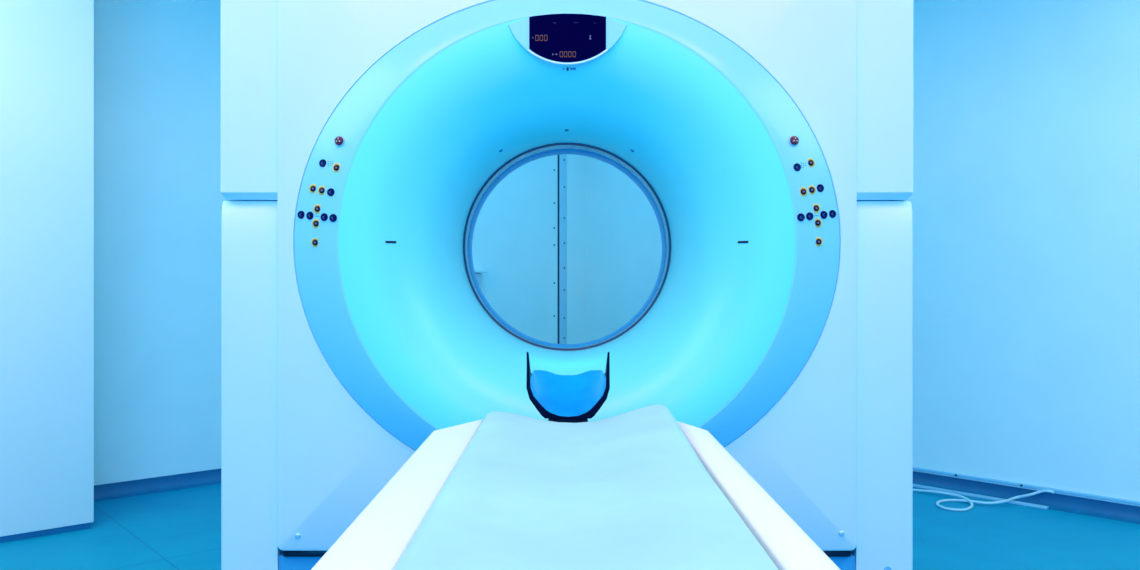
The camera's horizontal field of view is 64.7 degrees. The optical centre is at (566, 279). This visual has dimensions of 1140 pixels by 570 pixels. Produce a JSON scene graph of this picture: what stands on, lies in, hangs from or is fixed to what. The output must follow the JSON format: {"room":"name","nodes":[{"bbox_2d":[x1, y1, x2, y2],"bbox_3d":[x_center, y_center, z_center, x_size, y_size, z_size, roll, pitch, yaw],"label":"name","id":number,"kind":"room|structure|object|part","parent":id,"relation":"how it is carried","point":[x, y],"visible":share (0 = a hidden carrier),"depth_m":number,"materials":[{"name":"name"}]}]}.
{"room":"radiology room","nodes":[
{"label":"radiology room","id":0,"kind":"room"},
{"bbox_2d":[0,0,93,536],"bbox_3d":[-3.446,-0.339,3.103,3.200,2.822,0.420,0,0,-41],"label":"wall","id":1,"kind":"structure","parent":0,"point":[47,46],"depth_m":3.86,"materials":[{"name":"paint"}]},
{"bbox_2d":[0,523,89,542],"bbox_3d":[-3.448,1.086,3.096,3.188,0.028,0.388,0,0,-41],"label":"baseboard","id":2,"kind":"structure","parent":1,"relation":"attached to","point":[46,532],"depth_m":3.87,"materials":[{"name":"plastic"}]},
{"bbox_2d":[94,0,584,484],"bbox_3d":[-2.014,-0.362,4.855,5.700,2.775,0.110,0,0,-41],"label":"wall","id":3,"kind":"structure","parent":0,"point":[158,198],"depth_m":4.74,"materials":[{"name":"blue paint"}]},
{"bbox_2d":[94,468,220,501],"bbox_3d":[-2.035,1.063,4.818,5.620,0.074,0.140,0,0,-41],"label":"baseboard","id":4,"kind":"structure","parent":3,"relation":"attached to","point":[124,489],"depth_m":4.68,"materials":[{"name":"plastic"}]},
{"bbox_2d":[474,269,487,283],"bbox_3d":[-0.603,-0.023,5.938,0.155,0.097,0.080,0,0,-41],"label":"wall bracket","id":5,"kind":"object","parent":3,"relation":"attached to","point":[478,272],"visible":0.44,"depth_m":5.94,"materials":[{"name":"white plastic"}]},
{"bbox_3d":[-0.603,-0.060,5.938,0.155,0.024,0.080,0,0,-41],"label":"shelf plate","id":6,"kind":"part","parent":5,"relation":"part of","materials":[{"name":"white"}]},
{"bbox_2d":[554,154,566,343],"bbox_3d":[-0.048,-0.365,6.462,0.122,2.750,0.006,0,0,-40],"label":"trim","id":7,"kind":"structure","parent":3,"relation":"attached to","point":[562,159],"depth_m":6.47,"materials":[{"name":"blue"}]},
{"bbox_2d":[0,484,1139,569],"bbox_3d":[0.000,1.150,2.750,13.000,0.100,10.500,0,0,0],"label":"floor","id":8,"kind":"structure","parent":0,"point":[180,529],"depth_m":3.83,"materials":[{"name":"plastic"}]},
{"bbox_2d":[221,0,912,569],"bbox_3d":[0.000,0.040,3.066,2.070,2.120,0.969,0,0,0],"label":"gantry","id":9,"kind":"object","parent":8,"relation":"on","point":[769,143],"visible":0.91,"depth_m":2.65,"materials":[{"name":"plastic"}]},
{"bbox_2d":[311,405,839,569],"bbox_3d":[0.012,0.694,0.927,0.608,0.812,2.355,0,0,0],"label":"table","id":10,"kind":"object","parent":8,"relation":"on","point":[644,488],"visible":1,"depth_m":1.26,"materials":[{"name":"white plastic"}]},
{"bbox_3d":[-0.242,0.372,0.927,0.100,0.095,2.355,0,0,0],"label":"rail","id":11,"kind":"part","parent":10,"relation":"part of","materials":[{"name":"white plastic"}]},
{"bbox_2d":[526,352,609,422],"bbox_3d":[0.003,0.270,2.239,0.201,0.201,0.263,0,0,0],"label":"holder","id":12,"kind":"object","parent":10,"relation":"attached to","point":[558,398],"visible":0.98,"depth_m":2.20,"materials":[{"name":"blue plastic"}]},
{"bbox_2d":[530,370,605,416],"bbox_3d":[0.003,0.280,2.249,0.180,0.095,0.230,0,0,0],"label":"cushion","id":13,"kind":"object","parent":12,"relation":"on","point":[583,394],"depth_m":2.22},
{"bbox_3d":[0.281,0.372,0.917,0.071,0.095,2.335,0,0,0],"label":"rail","id":14,"kind":"part","parent":10,"relation":"part of","materials":[{"name":"white plastic"}]},
{"bbox_2d":[913,484,1048,509],"bbox_3d":[2.038,1.093,4.588,0.026,0.013,0.766,0,0,-44],"label":"strip","id":15,"kind":"object","parent":8,"relation":"on","point":[914,485],"visible":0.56,"depth_m":4.53,"materials":[{"name":"plastic"},{"name":"rubber"}]},
{"bbox_2d":[913,489,1054,510],"bbox_3d":[1.923,1.056,4.423,0.814,0.089,0.338,0,0,32],"label":"cable","id":16,"kind":"object","parent":8,"relation":"on","point":[964,499],"visible":0.87,"depth_m":4.40,"materials":[{"name":"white plastic"}]},
{"bbox_2d":[585,0,1139,500],"bbox_3d":[2.313,-0.366,4.447,0.110,2.767,6.300,0,0,-44],"label":"wall","id":17,"kind":"structure","parent":0,"point":[1025,198],"depth_m":4.45,"materials":[{"name":"blue paint"}]},
{"bbox_2d":[913,471,1139,523],"bbox_3d":[2.330,1.059,4.408,0.140,0.082,6.220,0,0,-44],"label":"baseboard","id":18,"kind":"structure","parent":17,"relation":"attached to","point":[1060,502],"depth_m":4.37,"materials":[{"name":"plastic"}]},
{"bbox_2d":[913,467,1139,506],"bbox_3d":[2.301,1.013,4.366,0.020,0.022,6.200,0,0,-44],"label":"trim","id":19,"kind":"structure","parent":17,"relation":"attached to","point":[917,469],"depth_m":4.41,"materials":[{"name":"blue metal"}]}
]}

